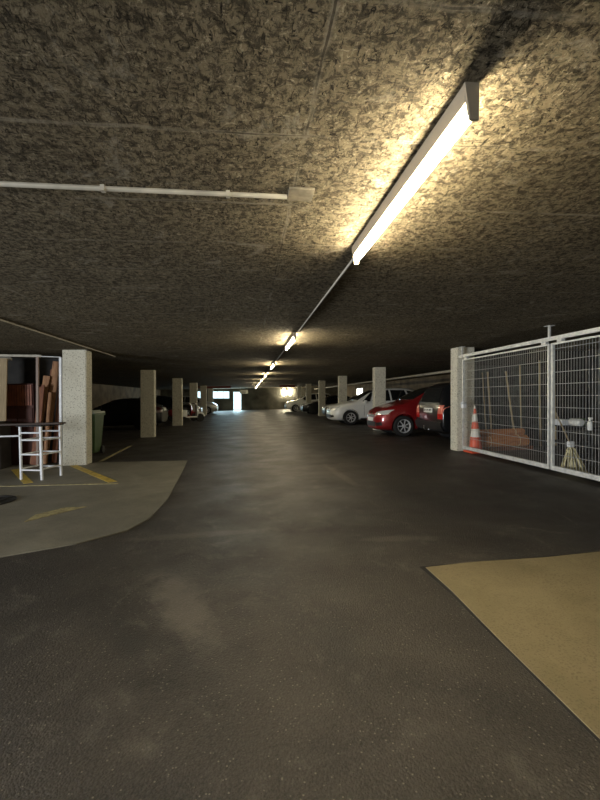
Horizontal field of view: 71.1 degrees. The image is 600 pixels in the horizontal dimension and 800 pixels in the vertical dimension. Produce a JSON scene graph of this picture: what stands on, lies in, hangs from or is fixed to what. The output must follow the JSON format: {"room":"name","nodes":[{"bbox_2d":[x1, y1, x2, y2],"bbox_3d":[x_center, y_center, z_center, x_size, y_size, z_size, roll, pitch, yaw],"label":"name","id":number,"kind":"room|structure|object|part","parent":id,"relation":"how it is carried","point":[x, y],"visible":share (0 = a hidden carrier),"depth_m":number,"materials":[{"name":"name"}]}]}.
{"room":"parking garage","nodes":[
{"label":"parking garage","id":0,"kind":"room"},
{"bbox_2d":[7,358,62,460],"bbox_3d":[-7.678,0.261,9.077,5.290,2.370,0.060,0,0,-7],"label":"wall partition","id":1,"kind":"structure","parent":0,"point":[19,370],"depth_m":9.26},
{"bbox_2d":[0,460,186,557],"bbox_3d":[-5.830,1.385,5.633,8.110,0.200,6.200,0,0,-7],"label":"floor","id":2,"kind":"structure","parent":0,"point":[143,487],"depth_m":5.40,"materials":[{"name":"grey concrete"}]},
{"bbox_2d":[0,421,11,468],"bbox_3d":[-6.110,0.901,8.337,0.520,0.930,0.420,-1,0,-7],"label":"crate","id":3,"kind":"object","parent":2,"relation":"on","point":[5,442],"visible":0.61,"depth_m":8.36,"materials":[{"name":"black plastic"}]},
{"bbox_2d":[0,358,7,420],"bbox_3d":[-6.101,-0.207,8.338,0.520,1.250,0.074,0,0,-7],"label":"leaning board","id":4,"kind":"object","parent":3,"relation":"on","point":[3,361],"visible":1,"depth_m":8.35,"materials":[{"name":"beige wood"}]},
{"bbox_2d":[0,495,16,504],"bbox_3d":[-4.123,1.332,5.471,0.720,0.027,0.720,-1,0,-7],"label":"drain cover","id":5,"kind":"object","parent":2,"relation":"on","point":[4,499],"visible":0.98,"depth_m":5.60,"materials":[{"name":"black metal"}]},
{"bbox_3d":[-4.123,1.332,5.471,0.610,0.027,0.610,-1,0,-7],"label":"lid","id":6,"kind":"part","parent":5,"relation":"part of","materials":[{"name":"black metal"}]},
{"bbox_2d":[12,469,32,483],"bbox_3d":[-4.935,1.336,7.431,0.130,0.027,1.839,0,0,-40],"label":"painted line","id":7,"kind":"object","parent":2,"relation":"on","point":[16,472],"visible":0.71,"depth_m":7.31,"materials":[{"name":"yellow paint"}]},
{"bbox_2d":[0,354,61,464],"bbox_3d":[-6.571,0.254,8.398,3.422,2.339,0.084,0,0,-7],"label":"frame","id":8,"kind":"object","parent":2,"relation":"on","point":[1,355],"visible":0.83,"depth_m":8.52,"materials":[{"name":"white metal"}]},
{"bbox_3d":[-6.763,-0.893,8.348,3.030,0.045,0.040,0,0,-7],"label":"rail","id":9,"kind":"part","parent":8,"relation":"part of","materials":[{"name":"white metal"}]},
{"bbox_3d":[-5.329,0.275,8.531,0.044,2.294,0.044,0,0,-7],"label":"post","id":10,"kind":"part","parent":8,"relation":"part of","materials":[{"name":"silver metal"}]},
{"bbox_3d":[-4.892,0.275,8.585,0.044,2.294,0.044,0,0,-7],"label":"post","id":11,"kind":"part","parent":8,"relation":"part of","materials":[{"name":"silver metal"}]},
{"bbox_2d":[30,387,40,464],"bbox_3d":[-5.464,0.530,8.732,0.095,1.619,0.245,0,0,30],"label":"wooden plank","id":12,"kind":"object","parent":2,"relation":"on","point":[34,435],"visible":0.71,"depth_m":8.68,"materials":[{"name":"red wood"}]},
{"bbox_2d":[34,385,44,464],"bbox_3d":[-5.389,0.509,8.693,0.065,1.657,0.209,0,0,24],"label":"wooden plank","id":13,"kind":"object","parent":2,"relation":"on","point":[42,386],"visible":0.62,"depth_m":8.71,"materials":[{"name":"red wood"}]},
{"bbox_2d":[16,424,63,479],"bbox_3d":[-4.424,0.871,7.175,0.500,0.905,0.500,-1,0,12],"label":"frame","id":14,"kind":"object","parent":2,"relation":"on","point":[40,439],"visible":0.92,"depth_m":7.01,"materials":[{"name":"white metal"}]},
{"bbox_2d":[0,435,19,436],"bbox_3d":[-4.891,0.602,6.955,0.471,0.038,0.028,0,0,-7],"label":"handrail","id":15,"kind":"object","parent":14,"relation":"attached to","point":[5,435],"visible":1,"depth_m":6.96,"materials":[{"name":"white metal"}]},
{"bbox_3d":[-4.668,0.888,7.019,0.042,0.885,0.044,-1,0,12],"label":"leg","id":16,"kind":"part","parent":14,"relation":"part of","materials":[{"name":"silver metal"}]},
{"bbox_2d":[0,422,65,425],"bbox_3d":[-4.847,0.411,7.082,1.620,0.064,0.220,0,0,-6],"label":"wooden plank","id":17,"kind":"object","parent":14,"relation":"on","point":[40,423],"visible":1,"depth_m":7.03,"materials":[{"name":"brown wood"}]},
{"bbox_3d":[-4.433,0.429,7.172,0.500,0.020,0.500,-1,0,12],"label":"seat","id":18,"kind":"part","parent":14,"relation":"part of","materials":[{"name":"black plastic"}]},
{"bbox_3d":[-4.268,0.880,6.931,0.042,0.885,0.044,-1,0,12],"label":"leg","id":19,"kind":"part","parent":14,"relation":"part of","materials":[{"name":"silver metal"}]},
{"bbox_3d":[-4.180,0.875,7.331,0.042,0.885,0.044,-1,0,12],"label":"leg","id":20,"kind":"part","parent":14,"relation":"part of","materials":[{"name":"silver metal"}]},
{"bbox_2d":[25,506,86,521],"bbox_3d":[-2.883,1.311,4.892,0.204,0.014,0.712,0,0,31],"label":"painted line","id":21,"kind":"object","parent":2,"relation":"on","point":[65,509],"visible":1,"depth_m":4.89,"materials":[{"name":"yellow paint"}]},
{"bbox_2d":[0,483,118,486],"bbox_3d":[-4.830,1.341,6.480,4.015,0.088,0.096,0,0,-2],"label":"painted line","id":22,"kind":"object","parent":2,"relation":"on","point":[97,483],"visible":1,"depth_m":6.52,"materials":[{"name":"yellow paint"}]},
{"bbox_2d":[62,350,91,465],"bbox_3d":[-4.589,0.157,8.663,0.460,2.370,0.320,0,0,-7],"label":"concrete column","id":23,"kind":"structure","parent":2,"relation":"on","point":[76,364],"depth_m":8.51,"materials":[{"name":"grey concrete"}]},
{"bbox_2d":[71,465,116,482],"bbox_3d":[-3.774,1.311,7.575,0.130,0.035,2.416,0,0,-42],"label":"painted line","id":24,"kind":"object","parent":2,"relation":"on","point":[80,468],"visible":1,"depth_m":7.37,"materials":[{"name":"yellow paint"}]},
{"bbox_2d":[92,384,160,408],"bbox_3d":[-11.687,0.217,18.707,0.200,2.413,52.000,0,0,-7],"label":"wall","id":25,"kind":"structure","parent":0,"point":[101,394],"depth_m":28.32,"materials":[{"name":"grey concrete"}]},
{"bbox_2d":[200,386,206,414],"bbox_3d":[-7.636,0.040,33.274,0.460,2.370,0.320,0,0,-7],"label":"concrete column","id":26,"kind":"structure","parent":0,"point":[203,389],"depth_m":33.12,"materials":[{"name":"grey concrete"}]},
{"bbox_2d":[161,387,337,410],"bbox_3d":[-4.870,-0.103,45.849,20.400,2.870,0.200,0,0,-7],"label":"wall","id":27,"kind":"structure","parent":0,"point":[256,398],"depth_m":45.83,"materials":[{"name":"paint"}]},
{"bbox_2d":[213,391,229,398],"bbox_3d":[-8.607,-0.551,45.384,1.970,0.830,0.120,0,0,-7],"label":"window","id":28,"kind":"structure","parent":27,"relation":"in","point":[216,394],"depth_m":45.37,"materials":[{"name":"white glass"}]},
{"bbox_2d":[233,391,241,409],"bbox_3d":[-6.804,0.092,45.599,0.940,2.050,0.142,0,0,-7],"label":"door","id":29,"kind":"structure","parent":27,"relation":"in","point":[237,397],"depth_m":45.60,"materials":[{"name":"white"}]},
{"bbox_2d":[0,0,599,389],"bbox_3d":[-1.663,-1.287,19.941,20.600,0.683,52.600,0,0,-7],"label":"ceiling","id":30,"kind":"structure","parent":0,"point":[499,243],"depth_m":2.05,"materials":[{"name":"brown concrete"}]},
{"bbox_2d":[0,319,114,356],"bbox_3d":[-3.871,-1.004,6.317,0.020,0.023,7.100,0,0,-7],"label":"conduit","id":31,"kind":"object","parent":30,"relation":"attached to","point":[0,319],"visible":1,"depth_m":6.51,"materials":[{"name":"grey metal"}]},
{"bbox_2d":[0,181,286,198],"bbox_3d":[-2.148,-1.003,1.878,4.201,0.113,0.030,0,0,-8],"label":"conduit","id":32,"kind":"object","parent":30,"relation":"attached to","point":[102,187],"visible":1,"depth_m":2.06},
{"bbox_2d":[198,386,230,388],"bbox_3d":[-6.805,-1.044,33.413,2.600,0.240,0.040,-1,0,-7],"label":"board","id":33,"kind":"object","parent":30,"relation":"hanging from","point":[198,386],"visible":0.79,"depth_m":33.42,"materials":[{"name":"brown paint"}]},
{"bbox_2d":[240,387,247,393],"bbox_3d":[-5.305,-0.921,39.645,0.760,0.640,0.100,-1,0,-7],"label":"sign","id":34,"kind":"object","parent":30,"relation":"hanging from","point":[241,391],"visible":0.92,"depth_m":39.60,"materials":[{"name":"grey"}]},
{"bbox_2d":[279,384,294,386],"bbox_3d":[-1.048,-1.169,34.125,1.300,0.240,0.040,-1,0,-7],"label":"board","id":35,"kind":"object","parent":30,"relation":"hanging from","point":[293,385],"visible":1,"depth_m":34.11,"materials":[{"name":"brown paint"}]},
{"bbox_3d":[-1.048,-1.139,34.125,1.300,0.180,0.040,-1,0,-7],"label":"panel","id":36,"kind":"part","parent":35,"relation":"part of","materials":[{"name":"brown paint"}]},
{"bbox_2d":[285,332,295,350],"bbox_3d":[-0.180,-1.038,7.570,0.052,0.125,1.564,-1,0,-7],"label":"strip light","id":37,"kind":"object","parent":30,"relation":"attached to","point":[292,338],"visible":1,"depth_m":7.32,"materials":[{"name":"white plastic"}]},
{"bbox_2d":[287,187,314,201],"bbox_3d":[0.003,-1.062,2.167,0.130,0.015,0.130,0,0,-7],"label":"plate","id":38,"kind":"object","parent":30,"relation":"attached to","point":[304,194],"visible":0.99,"depth_m":2.15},
{"bbox_2d":[297,250,361,332],"bbox_3d":[0.196,-1.078,4.886,0.020,0.020,3.840,0,0,-7],"label":"conduit","id":39,"kind":"object","parent":30,"relation":"attached to","point":[351,261],"visible":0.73,"depth_m":4.08,"materials":[{"name":"grey metal"}]},
{"bbox_2d":[314,370,450,389],"bbox_3d":[3.835,-1.115,28.432,0.100,0.100,36.300,0,0,-7],"label":"pipe","id":40,"kind":"object","parent":30,"relation":"hanging from","point":[444,371],"visible":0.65,"depth_m":19.04,"materials":[{"name":"grey metal"}]},
{"bbox_2d":[351,82,479,264],"bbox_3d":[0.486,-1.012,2.192,0.052,0.125,1.564,-1,0,-7],"label":"strip light","id":41,"kind":"object","parent":30,"relation":"attached to","point":[466,100],"visible":1,"depth_m":1.76,"materials":[{"name":"white plastic"}]},
{"bbox_2d":[459,325,599,358],"bbox_3d":[3.974,-1.039,6.634,0.100,0.291,5.800,0,0,-7],"label":"track","id":42,"kind":"object","parent":30,"relation":"hanging from","point":[559,338],"visible":0.98,"depth_m":6.78,"materials":[{"name":"metal"}]},
{"bbox_2d":[551,335,599,480],"bbox_3d":[4.153,0.110,5.195,0.050,1.990,2.890,0,0,-7],"label":"gate","id":43,"kind":"object","parent":42,"relation":"hanging from","point":[576,472],"visible":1,"depth_m":6.35,"materials":[{"name":"metal"}]},
{"bbox_3d":[4.153,1.070,5.200,0.050,0.070,2.810,0,0,-7],"label":"rail","id":44,"kind":"part","parent":43,"relation":"part of","materials":[{"name":"metal"}]},
{"bbox_3d":[4.153,-0.872,5.191,0.024,0.025,2.810,0,0,-7],"label":"rail","id":45,"kind":"part","parent":43,"relation":"part of","materials":[{"name":"metal"}]},
{"bbox_2d":[0,409,599,799],"bbox_3d":[-1.663,1.313,19.953,20.600,0.683,52.600,0,0,-7],"label":"floor","id":46,"kind":"structure","parent":0,"point":[276,629],"depth_m":2.33,"materials":[{"name":"asphalt"}]},
{"bbox_2d":[6,383,42,464],"bbox_3d":[-5.916,0.507,8.981,0.620,1.700,0.445,-1,0,-7],"label":"tall cabinet","id":47,"kind":"object","parent":46,"relation":"on","point":[21,398],"visible":0.57,"depth_m":8.78,"materials":[{"name":"brown wood"}]},
{"bbox_3d":[-6.034,0.741,8.758,0.280,1.120,0.020,-1,0,-7],"label":"door","id":48,"kind":"part","parent":47,"relation":"part of","materials":[{"name":"brown wood"}]},
{"bbox_3d":[-5.737,0.735,8.795,0.280,1.120,0.020,-1,0,-7],"label":"door","id":49,"kind":"part","parent":47,"relation":"part of","materials":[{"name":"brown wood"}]},
{"bbox_2d":[30,376,50,461],"bbox_3d":[-5.462,0.411,8.832,0.375,1.858,0.098,0,0,-43],"label":"wooden plank","id":50,"kind":"object","parent":46,"relation":"on","point":[46,379],"visible":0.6,"depth_m":8.88,"materials":[{"name":"brown wood"}]},
{"bbox_2d":[42,369,51,436],"bbox_3d":[-5.396,0.338,8.987,0.100,1.998,0.346,0,0,41],"label":"wooden plank","id":51,"kind":"object","parent":46,"relation":"on","point":[51,369],"visible":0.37,"depth_m":8.98,"materials":[{"name":"red wood"}]},
{"bbox_2d":[43,392,51,463],"bbox_3d":[-5.291,0.586,8.799,0.074,1.498,0.190,0,0,19],"label":"wooden plank","id":52,"kind":"object","parent":46,"relation":"on","point":[49,401],"visible":0.9,"depth_m":8.79,"materials":[{"name":"brown wood"}]},
{"bbox_2d":[43,361,58,462],"bbox_3d":[-5.307,0.251,8.924,0.119,2.169,0.393,0,0,42],"label":"wooden plank","id":53,"kind":"object","parent":46,"relation":"on","point":[54,379],"visible":0.54,"depth_m":8.95,"materials":[{"name":"brown wood"}]},
{"bbox_2d":[51,380,58,462],"bbox_3d":[-5.177,0.403,8.978,0.099,1.858,0.248,0,0,24],"label":"wooden plank","id":54,"kind":"object","parent":46,"relation":"on","point":[56,427],"visible":0.6,"depth_m":8.94,"materials":[{"name":"red wood"}]},
{"bbox_2d":[92,410,104,452],"bbox_3d":[-5.145,0.792,10.212,0.600,1.080,0.826,-1,0,-7],"label":"wheelie bin","id":55,"kind":"object","parent":46,"relation":"on","point":[97,415],"visible":0.44,"depth_m":10.14,"materials":[{"name":"green plastic"}]},
{"bbox_3d":[-5.150,0.292,10.166,0.600,0.080,0.740,-1,0,-7],"label":"lid","id":56,"kind":"part","parent":55,"relation":"part of","materials":[{"name":"grey"}]},
{"bbox_2d":[100,446,130,460],"bbox_3d":[-4.571,1.316,10.519,0.080,0.010,2.996,0,0,-11],"label":"painted line","id":57,"kind":"object","parent":46,"relation":"on","point":[128,446],"visible":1,"depth_m":10.14,"materials":[{"name":"yellow paint"}]},
{"bbox_2d":[93,398,167,429],"bbox_3d":[-8.433,0.662,19.364,4.381,1.599,2.160,-1,0,-7],"label":"car","id":58,"kind":"object","parent":46,"relation":"on","point":[125,411],"visible":0.41,"depth_m":18.61,"materials":[{"name":"black paint"}]},
{"bbox_3d":[-8.300,1.086,18.578,1.800,0.083,0.092,-1,0,-7],"label":"sill trim","id":59,"kind":"part","parent":58,"relation":"part of","materials":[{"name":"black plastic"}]},
{"bbox_2d":[140,370,155,437],"bbox_3d":[-5.351,0.128,14.816,0.460,2.370,0.320,0,0,-7],"label":"concrete column","id":60,"kind":"structure","parent":46,"relation":"on","point":[147,377],"depth_m":14.66,"materials":[{"name":"grey concrete"}]},
{"bbox_2d":[139,395,202,414],"bbox_3d":[-9.426,0.482,30.274,4.716,1.735,2.020,-1,0,-7],"label":"car","id":61,"kind":"object","parent":46,"relation":"on","point":[166,401],"visible":0.23,"depth_m":29.56,"materials":[{"name":"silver metal"}]},
{"bbox_2d":[172,378,182,425],"bbox_3d":[-6.113,0.098,20.968,0.460,2.370,0.320,0,0,-7],"label":"concrete column","id":62,"kind":"structure","parent":46,"relation":"on","point":[177,383],"depth_m":20.81,"materials":[{"name":"grey concrete"}]},
{"bbox_2d":[168,403,195,421],"bbox_3d":[-6.908,0.722,24.951,1.804,1.078,0.692,-1,0,-24],"label":"scooter","id":63,"kind":"object","parent":46,"relation":"on","point":[192,413],"visible":0.57,"depth_m":24.92,"materials":[{"name":"red plastic"}]},
{"bbox_2d":[190,383,196,410],"bbox_3d":[-6.875,0.069,27.122,0.460,2.370,0.320,0,0,-7],"label":"concrete column","id":64,"kind":"structure","parent":46,"relation":"on","point":[193,386],"depth_m":26.96,"materials":[{"name":"grey concrete"}]},
{"bbox_2d":[183,403,204,421],"bbox_3d":[-6.252,0.717,23.723,1.804,1.078,0.692,-1,0,-27],"label":"scooter","id":65,"kind":"object","parent":46,"relation":"on","point":[199,416],"visible":0.56,"depth_m":23.83,"materials":[{"name":"white plastic"}]},
{"bbox_2d":[183,396,217,413],"bbox_3d":[-9.185,0.446,36.349,4.145,1.698,1.950,-1,0,-7],"label":"car","id":66,"kind":"object","parent":46,"relation":"on","point":[211,407],"visible":0.41,"depth_m":35.73,"materials":[{"name":"silver metal"}]},
{"bbox_2d":[208,388,212,412],"bbox_3d":[-8.398,0.011,39.427,0.460,2.370,0.320,0,0,-7],"label":"concrete column","id":67,"kind":"structure","parent":46,"relation":"on","point":[210,390],"depth_m":39.27,"materials":[{"name":"grey concrete"}]},
{"bbox_2d":[297,386,301,409],"bbox_3d":[-0.062,-0.171,40.459,0.420,2.369,0.320,0,0,-7],"label":"concrete column","id":68,"kind":"structure","parent":46,"relation":"on","point":[299,388],"depth_m":40.30,"materials":[{"name":"grey concrete"}]},
{"bbox_2d":[284,393,329,411],"bbox_3d":[0.802,0.188,37.988,4.416,1.779,2.020,-1,0,-7],"label":"car","id":69,"kind":"object","parent":46,"relation":"on","point":[295,405],"visible":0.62,"depth_m":37.09,"materials":[{"name":"silver metal"}]},
{"bbox_2d":[306,384,310,412],"bbox_3d":[0.700,-0.141,34.306,0.420,2.369,0.320,0,0,-7],"label":"concrete column","id":70,"kind":"structure","parent":46,"relation":"on","point":[308,386],"depth_m":34.14,"materials":[{"name":"grey concrete"}]},
{"bbox_2d":[318,381,324,415],"bbox_3d":[1.462,-0.112,28.153,0.420,2.369,0.320,0,0,-7],"label":"concrete column","id":71,"kind":"structure","parent":46,"relation":"on","point":[321,384],"depth_m":27.99,"materials":[{"name":"grey concrete"}]},
{"bbox_2d":[300,395,350,413],"bbox_3d":[2.232,0.347,32.019,4.381,1.599,2.160,-1,0,-7],"label":"car","id":72,"kind":"object","parent":46,"relation":"on","point":[311,407],"visible":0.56,"depth_m":31.11,"materials":[{"name":"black metal"}]},
{"bbox_2d":[322,395,356,414],"bbox_3d":[3.540,0.367,25.530,4.381,1.599,2.160,-1,0,-7],"label":"car","id":73,"kind":"object","parent":46,"relation":"on","point":[324,407],"visible":0.15,"depth_m":25.11,"materials":[{"name":"silver metal"}]},
{"bbox_2d":[338,376,346,402],"bbox_3d":[2.224,-0.083,22.000,0.420,2.369,0.320,0,0,-7],"label":"concrete column","id":74,"kind":"structure","parent":46,"relation":"on","point":[342,380],"depth_m":21.84,"materials":[{"name":"grey concrete"}]},
{"bbox_2d":[326,388,413,424],"bbox_3d":[3.473,0.266,19.828,4.416,1.779,2.020,-1,0,-7],"label":"car","id":75,"kind":"object","parent":46,"relation":"on","point":[349,412],"visible":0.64,"depth_m":18.92,"materials":[{"name":"white paint"}]},
{"bbox_2d":[373,367,385,429],"bbox_3d":[2.986,-0.054,15.847,0.420,2.369,0.320,0,0,-7],"label":"concrete column","id":76,"kind":"structure","parent":46,"relation":"on","point":[379,373],"depth_m":15.69,"materials":[{"name":"grey concrete"}]},
{"bbox_2d":[367,386,429,435],"bbox_3d":[4.333,0.310,14.020,4.132,1.729,1.950,-1,0,-7],"label":"car","id":77,"kind":"object","parent":46,"relation":"on","point":[398,416],"visible":0.47,"depth_m":13.12,"materials":[{"name":"red paint"}]},
{"bbox_2d":[367,420,375,425],"bbox_3d":[2.325,0.761,13.774,0.032,0.142,0.963,-1,0,-7],"label":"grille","id":78,"kind":"object","parent":77,"relation":"attached to","point":[369,422],"depth_m":13.65,"materials":[{"name":"black plastic"}]},
{"bbox_2d":[451,347,473,450],"bbox_3d":[3.747,-0.024,9.694,0.420,2.369,0.320,0,0,-7],"label":"concrete column","id":79,"kind":"structure","parent":46,"relation":"on","point":[456,362],"depth_m":9.54,"materials":[{"name":"grey concrete"}]},
{"bbox_2d":[463,406,482,453],"bbox_3d":[3.858,0.637,9.247,0.380,1.030,0.380,-1,0,-7],"label":"traffic cone","id":80,"kind":"object","parent":46,"relation":"on","point":[473,427],"visible":0.73,"depth_m":9.18,"materials":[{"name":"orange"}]},
{"bbox_2d":[483,382,484,417],"bbox_3d":[4.345,0.245,9.880,0.139,1.780,0.027,0,0,3],"label":"wooden stake","id":81,"kind":"object","parent":46,"relation":"on","point":[483,382],"visible":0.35,"depth_m":9.87,"materials":[{"name":"brown wood"}]},
{"bbox_2d":[487,372,491,428],"bbox_3d":[4.479,0.232,9.897,0.164,1.801,0.043,0,0,2],"label":"wooden stake","id":82,"kind":"object","parent":46,"relation":"on","point":[487,372],"visible":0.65,"depth_m":9.88,"materials":[{"name":"brown wood"}]},
{"bbox_2d":[415,382,585,436],"bbox_3d":[5.741,0.300,11.947,4.716,1.735,2.020,-1,0,-7],"label":"car","id":83,"kind":"object","parent":46,"relation":"on","point":[433,414],"visible":0.29,"depth_m":11.32,"materials":[{"name":"black paint"}]},
{"bbox_2d":[437,414,442,419],"bbox_3d":[3.654,0.433,10.961,0.025,0.141,0.248,0,0,-12],"label":"tail light","id":84,"kind":"object","parent":83,"relation":"attached to","point":[439,416],"depth_m":10.95,"materials":[{"name":"red plastic"}]},
{"bbox_2d":[437,405,447,413],"bbox_3d":[3.717,0.250,10.911,0.362,0.227,0.158,0,0,41],"label":"tail light","id":85,"kind":"object","parent":83,"relation":"attached to","point":[441,409],"depth_m":10.86,"materials":[{"name":"red plastic"}]},
{"bbox_2d":[460,344,550,468],"bbox_3d":[3.752,0.097,8.017,0.162,1.990,2.730,0,0,-7],"label":"gate","id":86,"kind":"object","parent":46,"relation":"on","point":[463,403],"visible":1,"depth_m":7.77,"materials":[{"name":"metal"}]},
{"bbox_3d":[3.803,-0.886,8.019,0.024,0.025,2.650,0,0,-7],"label":"rail","id":87,"kind":"part","parent":86,"relation":"part of","materials":[{"name":"metal"}]},
{"bbox_3d":[3.803,1.057,8.028,0.050,0.070,2.650,0,0,-7],"label":"rail","id":88,"kind":"part","parent":86,"relation":"part of","materials":[{"name":"metal"}]},
{"bbox_2d":[482,445,532,450],"bbox_3d":[4.653,1.092,9.680,1.215,0.081,0.480,-1,0,-7],"label":"pallet","id":89,"kind":"object","parent":46,"relation":"on","point":[502,448],"visible":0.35,"depth_m":9.46,"materials":[{"name":"red wood"}]},
{"bbox_2d":[481,435,529,446],"bbox_3d":[4.612,0.928,9.528,1.149,0.268,0.270,-1,0,-7],"label":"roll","id":90,"kind":"object","parent":89,"relation":"on","point":[512,441],"visible":0.74,"depth_m":9.44,"materials":[{"name":"brown"}]},
{"bbox_2d":[480,428,524,435],"bbox_3d":[4.606,0.756,9.663,1.129,0.198,0.200,-1,0,-7],"label":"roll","id":91,"kind":"object","parent":90,"relation":"on","point":[518,431],"visible":0.55,"depth_m":9.60,"materials":[{"name":"brown"}]},
{"bbox_2d":[420,551,599,743],"bbox_3d":[2.713,1.236,2.060,3.390,0.096,2.890,0,0,-7],"label":"floor","id":92,"kind":"structure","parent":46,"relation":"on","point":[545,611],"depth_m":2.46,"materials":[{"name":"beige concrete"}]},
{"bbox_2d":[505,371,514,427],"bbox_3d":[5.004,0.219,9.962,0.303,1.804,0.042,0,0,-3],"label":"wooden stake","id":93,"kind":"object","parent":46,"relation":"on","point":[505,371],"visible":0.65,"depth_m":9.95,"materials":[{"name":"brown wood"}]},
{"bbox_2d":[519,365,521,427],"bbox_3d":[5.252,0.141,9.991,0.080,1.949,0.034,0,0,20],"label":"wooden stake","id":94,"kind":"object","parent":46,"relation":"on","point":[519,365],"visible":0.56,"depth_m":9.98,"materials":[{"name":"brown wood"}]},
{"bbox_2d":[539,360,541,445],"bbox_3d":[5.743,0.080,10.052,0.082,2.049,0.047,0,0,27],"label":"wooden stake","id":95,"kind":"object","parent":46,"relation":"on","point":[539,360],"visible":0.74,"depth_m":10.04,"materials":[{"name":"brown wood"}]},
{"bbox_2d":[555,393,556,445],"bbox_3d":[6.131,0.097,10.100,0.093,1.999,0.038,0,0,15],"label":"wooden stake","id":96,"kind":"object","parent":46,"relation":"on","point":[555,393],"visible":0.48,"depth_m":10.08,"materials":[{"name":"brown wood"}]},
{"bbox_2d":[546,394,587,472],"bbox_3d":[4.478,0.522,7.053,0.395,1.259,1.115,0,0,20],"label":"mop","id":97,"kind":"object","parent":46,"relation":"on","point":[571,451],"visible":0.74,"depth_m":6.65,"materials":[{"name":"beige fabric"}]},
{"bbox_3d":[4.405,0.305,7.167,0.026,0.826,0.960,0,0,10],"label":"handle","id":98,"kind":"part","parent":97,"relation":"part of","materials":[{"name":"brown wood"}]},
{"bbox_2d":[542,391,599,457],"bbox_3d":[5.702,0.467,8.769,0.440,1.300,1.240,-1,0,-7],"label":"shelf unit","id":99,"kind":"object","parent":46,"relation":"on","point":[559,441],"visible":0.62,"depth_m":8.84,"materials":[{"name":"grey metal"}]},
{"bbox_3d":[5.430,0.468,9.340,0.040,1.300,0.040,-1,0,-7],"label":"leg","id":100,"kind":"part","parent":99,"relation":"part of","materials":[{"name":"black plastic"}]},
{"bbox_3d":[5.827,0.460,9.389,0.040,1.300,0.040,-1,0,-7],"label":"leg","id":101,"kind":"part","parent":99,"relation":"part of","materials":[{"name":"black plastic"}]},
{"bbox_2d":[555,419,568,424],"bbox_3d":[5.559,0.471,8.973,0.220,0.120,0.360,-1,0,-7],"label":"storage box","id":102,"kind":"object","parent":99,"relation":"on","point":[555,419],"visible":0.32,"depth_m":8.81,"materials":[{"name":"white plastic"}]},
{"bbox_3d":[5.704,0.544,8.770,0.420,0.025,1.240,-1,0,-7],"label":"shelf","id":103,"kind":"part","parent":99,"relation":"part of","materials":[{"name":"black plastic"}]},
{"bbox_3d":[5.712,0.904,8.773,0.420,0.025,1.240,-1,0,-7],"label":"shelf","id":104,"kind":"part","parent":99,"relation":"part of","materials":[{"name":"black plastic"}]},
{"bbox_2d":[568,418,584,425],"bbox_3d":[5.612,0.453,8.537,0.150,0.150,0.300,-1,0,-7],"label":"roll","id":105,"kind":"object","parent":99,"relation":"on","point":[571,422],"visible":0.93,"depth_m":8.46,"materials":[{"name":"white"}]},
{"bbox_3d":[5.578,0.474,8.149,0.040,1.300,0.040,-1,0,-7],"label":"leg","id":106,"kind":"part","parent":99,"relation":"part of","materials":[{"name":"black plastic"}]},
{"bbox_2d":[565,429,599,471],"bbox_3d":[4.812,0.826,6.978,0.411,0.626,0.611,-1,0,-7],"label":"wire crate","id":107,"kind":"object","parent":46,"relation":"on","point":[576,430],"visible":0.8,"depth_m":7.00,"materials":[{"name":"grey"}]},
{"bbox_2d":[587,417,592,429],"bbox_3d":[4.818,0.396,6.974,0.080,0.215,0.084,-1,0,-7],"label":"spray bottle","id":108,"kind":"object","parent":107,"relation":"on","point":[589,424],"visible":0.88,"depth_m":6.95,"materials":[{"name":"white plastic"}]},
{"bbox_2d":[347,358,586,396],"bbox_3d":[8.360,-0.214,21.187,0.200,2.413,52.000,0,0,-7],"label":"wall","id":109,"kind":"structure","parent":0,"point":[416,383],"depth_m":27.61,"materials":[{"name":"grey concrete"}]},
{"bbox_2d":[356,388,363,394],"bbox_3d":[5.806,-0.804,40.718,0.070,0.740,2.320,0,0,-7],"label":"window","id":110,"kind":"structure","parent":109,"relation":"in","point":[358,390],"depth_m":40.80,"materials":[{"name":"white glass"}]},
{"bbox_2d":[474,349,584,444],"bbox_3d":[5.461,-0.022,10.138,3.070,2.352,0.060,0,0,-7],"label":"wall","id":111,"kind":"structure","parent":0,"point":[576,404],"depth_m":10.23,"materials":[{"name":"grey concrete"}]},
{"bbox_2d":[474,365,543,445],"bbox_3d":[4.956,0.157,10.024,1.900,1.950,0.020,0,0,-7],"label":"tarpaulin","id":112,"kind":"object","parent":111,"relation":"hanging from","point":[514,390],"visible":0.56,"depth_m":10.04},
{"bbox_2d":[587,349,599,444],"bbox_3d":[7.489,-0.005,6.369,0.030,2.350,7.800,0,0,-7],"label":"wall","id":113,"kind":"structure","parent":0,"point":[596,359],"depth_m":10.04,"materials":[{"name":"grey concrete"}]}
]}

